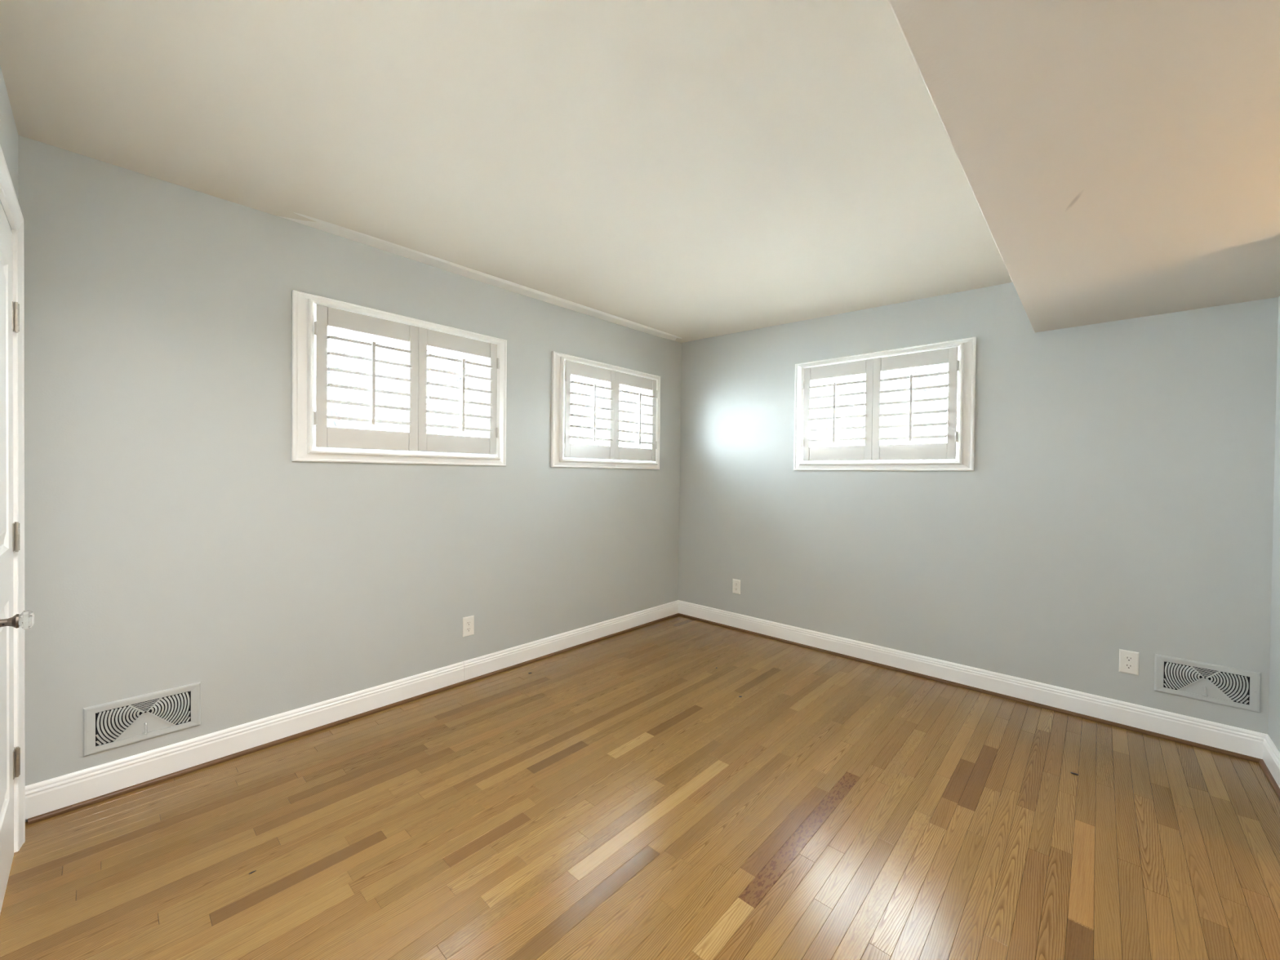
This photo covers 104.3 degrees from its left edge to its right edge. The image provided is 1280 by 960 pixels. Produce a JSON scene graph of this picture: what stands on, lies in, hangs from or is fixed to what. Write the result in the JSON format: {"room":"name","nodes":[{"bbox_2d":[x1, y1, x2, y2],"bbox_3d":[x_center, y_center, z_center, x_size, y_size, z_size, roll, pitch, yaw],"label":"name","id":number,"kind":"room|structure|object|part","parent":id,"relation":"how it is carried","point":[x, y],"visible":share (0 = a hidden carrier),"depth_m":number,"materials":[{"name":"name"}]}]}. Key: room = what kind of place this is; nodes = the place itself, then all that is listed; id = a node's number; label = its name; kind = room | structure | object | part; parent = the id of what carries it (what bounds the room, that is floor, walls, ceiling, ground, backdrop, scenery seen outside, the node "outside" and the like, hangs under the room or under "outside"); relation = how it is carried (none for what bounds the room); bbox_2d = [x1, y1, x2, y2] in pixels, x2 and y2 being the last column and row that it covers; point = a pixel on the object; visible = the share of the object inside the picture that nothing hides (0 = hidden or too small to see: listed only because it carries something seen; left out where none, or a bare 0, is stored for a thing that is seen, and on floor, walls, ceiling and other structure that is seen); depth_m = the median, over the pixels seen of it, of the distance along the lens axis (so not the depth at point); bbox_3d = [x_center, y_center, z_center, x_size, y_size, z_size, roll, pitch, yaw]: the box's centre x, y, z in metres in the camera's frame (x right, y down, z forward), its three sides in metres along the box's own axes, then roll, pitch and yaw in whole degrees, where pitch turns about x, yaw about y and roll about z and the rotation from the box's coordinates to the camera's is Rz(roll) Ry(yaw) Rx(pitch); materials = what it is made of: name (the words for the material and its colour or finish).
{"room":"empty bedroom","nodes":[
{"label":"empty bedroom","id":0,"kind":"room"},
{"bbox_2d":[0,65,18,229],"bbox_3d":[-0.687,0.005,0.226,4.302,2.610,0.200,1,1,43],"label":"wall","id":1,"kind":"structure","parent":0,"point":[8,131],"depth_m":1.57,"materials":[{"name":"paint"}]},
{"bbox_2d":[0,144,34,913],"bbox_3d":[-1.799,0.180,1.307,0.941,2.111,0.276,1,1,43],"label":"door","id":2,"kind":"structure","parent":1,"relation":"in","point":[14,620],"depth_m":1.56,"materials":[{"name":"white paint"}]},
{"bbox_3d":[-1.767,0.221,1.343,0.763,2.018,0.035,1,1,43],"label":"panel","id":3,"kind":"part","parent":2,"relation":"part of","materials":[{"name":"white paint"}]},
{"bbox_3d":[-1.655,0.372,1.295,0.062,0.062,0.047,1,1,43],"label":"knob","id":4,"kind":"part","parent":2,"relation":"part of","materials":[{"name":"grey metal"}]},
{"bbox_3d":[-1.751,0.180,1.360,0.941,2.111,0.024,1,1,43],"label":"casing","id":5,"kind":"part","parent":2,"relation":"part of","materials":[{"name":"white paint"}]},
{"bbox_2d":[17,134,681,822],"bbox_3d":[-0.991,-0.030,3.211,0.200,2.610,4.170,1,1,43],"label":"wall","id":6,"kind":"structure","parent":0,"point":[174,536],"depth_m":2.22,"materials":[{"name":"paint"}]},
{"bbox_2d":[83,681,200,756],"bbox_3d":[-1.983,0.954,1.994,0.026,0.184,0.335,1,1,43],"label":"air vent","id":7,"kind":"object","parent":6,"relation":"in","point":[108,726],"visible":1,"depth_m":1.99,"materials":[{"name":"white metal"}]},
{"bbox_3d":[-1.991,0.978,2.002,0.001,0.083,0.172,1,1,43],"label":"damper panel","id":8,"kind":"part","parent":7,"relation":"part of","materials":[{"name":"grey paint"}]},
{"bbox_3d":[-1.982,0.999,1.994,0.023,0.045,0.018,1,1,43],"label":"damper lever","id":9,"kind":"part","parent":7,"relation":"part of","materials":[{"name":"grey paint"}]},
{"bbox_2d":[25,600,678,819],"bbox_3d":[-0.925,1.153,3.151,0.016,0.114,3.770,1,1,43],"label":"baseboard","id":10,"kind":"structure","parent":6,"relation":"attached to","point":[46,796],"depth_m":2.33,"materials":[{"name":"white paint"}]},
{"bbox_2d":[27,613,678,825],"bbox_3d":[-0.914,1.218,3.154,0.028,0.017,3.750,1,1,43],"label":"trim","id":11,"kind":"structure","parent":6,"relation":"attached to","point":[77,806],"depth_m":2.33,"materials":[{"name":"brown wood"}]},
{"bbox_2d":[291,289,506,466],"bbox_3d":[-1.302,-0.492,2.814,0.229,0.804,1.148,1,1,43],"label":"window","id":12,"kind":"structure","parent":6,"relation":"in","point":[303,449],"depth_m":2.58,"materials":[{"name":"white paint"}]},
{"bbox_3d":[-1.484,-0.497,2.676,0.024,0.656,0.490,1,1,43],"label":"sash","id":13,"kind":"part","parent":12,"relation":"part of","materials":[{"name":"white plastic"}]},
{"bbox_2d":[313,304,418,451],"bbox_3d":[-1.394,-0.500,2.560,0.102,0.684,0.496,1,1,43],"label":"plantation shutter","id":14,"kind":"object","parent":12,"relation":"attached to","point":[325,436],"visible":1,"depth_m":2.52,"materials":[{"name":"grey paint"}]},
{"bbox_3d":[-1.399,-0.209,2.572,0.024,0.102,0.391,1,1,43],"label":"rail","id":15,"kind":"part","parent":14,"relation":"part of","materials":[{"name":"grey paint"}]},
{"bbox_3d":[-1.392,-0.796,2.566,0.024,0.092,0.391,1,1,43],"label":"rail","id":16,"kind":"part","parent":14,"relation":"part of","materials":[{"name":"grey paint"}]},
{"bbox_3d":[-1.357,-0.492,2.533,0.011,0.422,0.015,1,1,43],"label":"tilt rod","id":17,"kind":"part","parent":14,"relation":"part of","materials":[{"name":"grey paint"}]},
{"bbox_3d":[-1.357,-0.498,2.864,0.080,0.716,1.000,1,1,43],"label":"sash frame","id":18,"kind":"part","parent":12,"relation":"part of","materials":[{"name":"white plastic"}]},
{"bbox_3d":[-1.201,-0.498,3.027,0.024,0.656,0.490,1,1,43],"label":"sash","id":19,"kind":"part","parent":12,"relation":"part of","materials":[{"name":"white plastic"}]},
{"bbox_2d":[417,327,498,454],"bbox_3d":[-1.056,-0.500,2.925,0.102,0.684,0.496,1,1,43],"label":"plantation shutter","id":20,"kind":"object","parent":12,"relation":"attached to","point":[427,442],"visible":1,"depth_m":2.89,"materials":[{"name":"grey paint"}]},
{"bbox_3d":[-1.068,-0.209,2.929,0.024,0.102,0.391,1,1,43],"label":"rail","id":21,"kind":"part","parent":20,"relation":"part of","materials":[{"name":"grey paint"}]},
{"bbox_3d":[-1.062,-0.796,2.923,0.024,0.092,0.391,1,1,43],"label":"rail","id":22,"kind":"part","parent":20,"relation":"part of","materials":[{"name":"grey paint"}]},
{"bbox_3d":[-1.027,-0.492,2.890,0.011,0.422,0.015,1,1,43],"label":"tilt rod","id":23,"kind":"part","parent":20,"relation":"part of","materials":[{"name":"grey paint"}]},
{"bbox_2d":[462,615,474,636],"bbox_3d":[-1.042,0.889,3.023,0.008,0.117,0.072,1,1,43],"label":"electrical outlet","id":24,"kind":"object","parent":6,"relation":"attached to","point":[468,622],"visible":1,"depth_m":3.02,"materials":[{"name":"white plastic"}]},
{"bbox_2d":[466,626,471,631],"bbox_3d":[-1.041,0.909,3.022,0.002,0.027,0.034,1,1,43],"label":"receptacle","id":25,"kind":"object","parent":24,"relation":"attached to","point":[468,628],"depth_m":3.02,"materials":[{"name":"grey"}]},
{"bbox_2d":[466,620,471,625],"bbox_3d":[-1.040,0.870,3.022,0.002,0.027,0.034,1,1,43],"label":"receptacle","id":26,"kind":"object","parent":24,"relation":"attached to","point":[468,622],"depth_m":3.02,"materials":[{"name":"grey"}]},
{"bbox_2d":[276,212,682,340],"bbox_3d":[-0.690,-1.276,3.280,0.150,0.132,3.140,1,1,43],"label":"trim","id":27,"kind":"structure","parent":6,"relation":"attached to","point":[320,224],"depth_m":2.93,"materials":[{"name":"white paint"}]},
{"bbox_2d":[551,351,660,469],"bbox_3d":[-0.276,-0.492,3.923,0.229,0.804,1.148,1,1,43],"label":"window","id":28,"kind":"structure","parent":6,"relation":"in","point":[557,460],"depth_m":3.82,"materials":[{"name":"white paint"}]},
{"bbox_2d":[563,360,615,459],"bbox_3d":[-0.368,-0.500,3.670,0.102,0.684,0.496,1,1,43],"label":"plantation shutter","id":29,"kind":"object","parent":28,"relation":"attached to","point":[570,450],"visible":0.99,"depth_m":3.63,"materials":[{"name":"grey paint"}]},
{"bbox_3d":[-0.373,-0.209,3.681,0.024,0.102,0.391,1,1,43],"label":"rail","id":30,"kind":"part","parent":29,"relation":"part of","materials":[{"name":"grey paint"}]},
{"bbox_3d":[-0.366,-0.796,3.675,0.024,0.092,0.391,1,1,43],"label":"rail","id":31,"kind":"part","parent":29,"relation":"part of","materials":[{"name":"grey paint"}]},
{"bbox_3d":[-0.331,-0.493,3.643,0.011,0.422,0.015,1,1,43],"label":"tilt rod","id":32,"kind":"part","parent":29,"relation":"part of","materials":[{"name":"grey paint"}]},
{"bbox_3d":[-0.458,-0.498,3.785,0.024,0.656,0.490,1,1,43],"label":"sash","id":33,"kind":"part","parent":28,"relation":"part of","materials":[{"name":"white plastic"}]},
{"bbox_3d":[-0.331,-0.498,3.973,0.080,0.716,1.000,1,1,43],"label":"sash frame","id":34,"kind":"part","parent":28,"relation":"part of","materials":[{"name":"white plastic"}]},
{"bbox_3d":[-0.175,-0.498,4.136,0.024,0.656,0.490,1,1,43],"label":"sash","id":35,"kind":"part","parent":28,"relation":"part of","materials":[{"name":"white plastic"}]},
{"bbox_2d":[614,371,657,461],"bbox_3d":[-0.030,-0.500,4.034,0.102,0.684,0.496,1,1,43],"label":"plantation shutter","id":36,"kind":"object","parent":28,"relation":"attached to","point":[623,379],"visible":0.95,"depth_m":4.00,"materials":[{"name":"grey paint"}]},
{"bbox_3d":[-0.042,-0.210,4.038,0.024,0.102,0.391,1,1,43],"label":"rail","id":37,"kind":"part","parent":36,"relation":"part of","materials":[{"name":"grey paint"}]},
{"bbox_3d":[-0.036,-0.796,4.032,0.024,0.092,0.391,1,1,43],"label":"rail","id":38,"kind":"part","parent":36,"relation":"part of","materials":[{"name":"grey paint"}]},
{"bbox_3d":[-0.001,-0.493,4.000,0.011,0.422,0.015,1,1,43],"label":"tilt rod","id":39,"kind":"part","parent":36,"relation":"part of","materials":[{"name":"grey paint"}]},
{"bbox_2d":[0,0,1012,342],"bbox_3d":[0.338,-1.258,1.982,3.582,0.220,3.970,1,1,43],"label":"ceiling","id":40,"kind":"structure","parent":0,"point":[688,170],"depth_m":1.68,"materials":[{"name":"paint"}]},
{"bbox_2d":[0,615,1279,959],"bbox_3d":[0.569,1.288,1.701,4.382,0.060,4.070,1,1,43],"label":"floor","id":41,"kind":"structure","parent":0,"point":[620,797],"depth_m":1.76,"materials":[{"name":"brown wood"}]},
{"bbox_2d":[678,282,1278,733],"bbox_3d":[1.671,-0.003,3.453,3.382,2.610,0.200,1,1,43],"label":"wall","id":42,"kind":"structure","parent":0,"point":[1118,493],"depth_m":2.81,"materials":[{"name":"paint"}]},
{"bbox_2d":[732,578,740,594],"bbox_3d":[0.798,0.883,4.119,0.072,0.117,0.008,1,1,43],"label":"electrical outlet","id":43,"kind":"object","parent":42,"relation":"attached to","point":[736,583],"visible":1,"depth_m":4.11,"materials":[{"name":"white plastic"}]},
{"bbox_2d":[793,336,976,471],"bbox_3d":[1.642,-0.466,3.432,1.148,0.804,0.229,1,1,43],"label":"window","id":44,"kind":"structure","parent":42,"relation":"in","point":[965,460],"depth_m":3.23,"materials":[{"name":"white paint"}]},
{"bbox_2d":[801,358,873,461],"bbox_3d":[1.395,-0.479,3.528,0.115,0.684,0.495,0,1,-43],"label":"plantation shutter","id":45,"kind":"object","parent":44,"relation":"attached to","point":[863,366],"visible":1,"depth_m":3.49,"materials":[{"name":"grey paint"}]},
{"bbox_3d":[1.362,-0.472,3.487,0.015,0.422,0.011,1,1,43],"label":"tilt rod","id":46,"kind":"part","parent":45,"relation":"part of","materials":[{"name":"grey paint"}]},
{"bbox_3d":[1.394,-0.188,3.529,0.391,0.102,0.024,1,1,43],"label":"rail","id":47,"kind":"part","parent":45,"relation":"part of","materials":[{"name":"grey paint"}]},
{"bbox_3d":[1.401,-0.775,3.523,0.391,0.092,0.024,1,1,43],"label":"rail","id":48,"kind":"part","parent":45,"relation":"part of","materials":[{"name":"grey paint"}]},
{"bbox_3d":[1.505,-0.474,3.615,0.490,0.656,0.024,1,1,43],"label":"sash","id":49,"kind":"part","parent":44,"relation":"part of","materials":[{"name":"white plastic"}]},
{"bbox_3d":[1.693,-0.470,3.487,1.000,0.716,0.080,1,1,43],"label":"sash frame","id":50,"kind":"part","parent":44,"relation":"part of","materials":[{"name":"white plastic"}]},
{"bbox_2d":[871,346,959,460],"bbox_3d":[1.757,-0.472,3.191,0.111,0.684,0.497,0,1,-44],"label":"plantation shutter","id":51,"kind":"object","parent":44,"relation":"attached to","point":[947,451],"visible":1,"depth_m":3.16,"materials":[{"name":"grey paint"}]},
{"bbox_3d":[1.720,-0.458,3.158,0.015,0.422,0.011,1,1,43],"label":"tilt rod","id":52,"kind":"part","parent":51,"relation":"part of","materials":[{"name":"grey paint"}]},
{"bbox_3d":[1.752,-0.181,3.199,0.391,0.102,0.024,1,1,43],"label":"rail","id":53,"kind":"part","parent":51,"relation":"part of","materials":[{"name":"grey paint"}]},
{"bbox_3d":[1.758,-0.768,3.192,0.391,0.092,0.024,1,1,43],"label":"rail","id":54,"kind":"part","parent":51,"relation":"part of","materials":[{"name":"grey paint"}]},
{"bbox_3d":[1.855,-0.467,3.331,0.490,0.656,0.024,1,1,43],"label":"sash","id":55,"kind":"part","parent":44,"relation":"part of","materials":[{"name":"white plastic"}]},
{"bbox_2d":[678,613,1261,763],"bbox_3d":[1.580,1.243,3.382,3.382,0.017,0.028,1,1,43],"label":"trim","id":56,"kind":"structure","parent":42,"relation":"attached to","point":[1043,706],"depth_m":2.84,"materials":[{"name":"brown wood"}]},
{"bbox_2d":[678,600,1267,759],"bbox_3d":[1.585,1.178,3.386,3.382,0.114,0.016,1,1,43],"label":"baseboard","id":57,"kind":"structure","parent":42,"relation":"attached to","point":[1223,736],"depth_m":2.84,"materials":[{"name":"white paint"}]},
{"bbox_2d":[1119,648,1138,675],"bbox_3d":[2.501,0.933,2.544,0.072,0.117,0.008,1,1,43],"label":"electrical outlet","id":58,"kind":"object","parent":42,"relation":"attached to","point":[1128,660],"visible":1,"depth_m":2.54,"materials":[{"name":"white plastic"}]},
{"bbox_2d":[1124,662,1133,669],"bbox_3d":[2.499,0.952,2.542,0.034,0.027,0.002,1,1,43],"label":"receptacle","id":59,"kind":"object","parent":58,"relation":"attached to","point":[1126,665],"depth_m":2.54,"materials":[{"name":"grey plastic"}]},
{"bbox_2d":[1124,655,1133,662],"bbox_3d":[2.500,0.913,2.542,0.034,0.027,0.002,1,1,43],"label":"receptacle","id":60,"kind":"object","parent":58,"relation":"attached to","point":[1126,658],"depth_m":2.54,"materials":[{"name":"grey plastic"}]},
{"bbox_2d":[1154,653,1261,712],"bbox_3d":[2.685,0.963,2.362,0.335,0.184,0.026,1,1,43],"label":"air vent","id":61,"kind":"object","parent":42,"relation":"in","point":[1238,688],"visible":1,"depth_m":2.36,"materials":[{"name":"white metal"}]},
{"bbox_3d":[2.683,1.007,2.361,0.018,0.045,0.023,1,1,43],"label":"damper lever","id":62,"kind":"part","parent":61,"relation":"part of","materials":[{"name":"grey paint"}]},
{"bbox_3d":[2.692,0.987,2.369,0.172,0.083,0.001,1,1,43],"label":"damper panel","id":63,"kind":"part","parent":61,"relation":"part of","materials":[{"name":"grey paint"}]},
{"bbox_2d":[888,0,1279,332],"bbox_3d":[1.568,-1.069,0.831,1.707,0.505,3.850,1,1,43],"label":"ceiling","id":64,"kind":"structure","parent":0,"point":[1119,159],"depth_m":1.20,"materials":[{"name":"paint"}]},
{"bbox_2d":[1267,296,1279,751],"bbox_3d":[1.677,0.024,0.880,0.120,2.610,3.970,1,1,43],"label":"wall","id":65,"kind":"structure","parent":0,"point":[1273,723],"depth_m":2.19,"materials":[{"name":"paint"}]},
{"bbox_2d":[1258,759,1279,800],"bbox_3d":[2.481,1.269,1.887,0.028,0.017,1.000,1,1,43],"label":"trim","id":66,"kind":"structure","parent":65,"relation":"attached to","point":[1261,762],"depth_m":2.11,"materials":[{"name":"brown wood"}]},
{"bbox_2d":[1262,734,1279,788],"bbox_3d":[2.486,1.204,1.882,0.016,0.114,1.000,1,1,43],"label":"baseboard","id":67,"kind":"structure","parent":65,"relation":"attached to","point":[1271,754],"depth_m":2.13,"materials":[{"name":"white paint"}]},
{"label":"outside","id":68,"kind":"structure","parent":0,"visible":0},
{"label":"ground","id":69,"kind":"structure","parent":68,"visible":0},
{"bbox_2d":[327,326,474,428],"bbox_3d":[-4.228,-1.911,7.065,3.833,5.932,4.377,1,1,39],"label":"bare tree","id":70,"kind":"object","parent":69,"relation":"on","point":[331,407],"visible":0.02,"depth_m":7.01,"materials":[{"name":"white plant"}]},
{"bbox_2d":[355,340,595,436],"bbox_3d":[-5.320,-4.359,13.766,8.701,10.651,6.065,1,1,33],"label":"bare tree","id":71,"kind":"object","parent":69,"relation":"on","point":[468,397],"visible":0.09,"depth_m":13.16,"materials":[{"name":"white plant"}]},
{"bbox_2d":[570,374,634,399],"bbox_3d":[0.060,-2.508,11.603,4.144,7.125,4.260,1,1,-6],"label":"bare tree","id":72,"kind":"object","parent":69,"relation":"on","point":[621,386],"visible":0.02,"depth_m":11.94,"materials":[{"name":"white plant"}]},
{"bbox_2d":[884,365,948,395],"bbox_3d":[6.494,-2.733,9.475,4.553,7.784,5.257,1,1,16],"label":"bare tree","id":73,"kind":"object","parent":69,"relation":"on","point":[928,368],"visible":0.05,"depth_m":10.52,"materials":[{"name":"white plant"}]}
]}

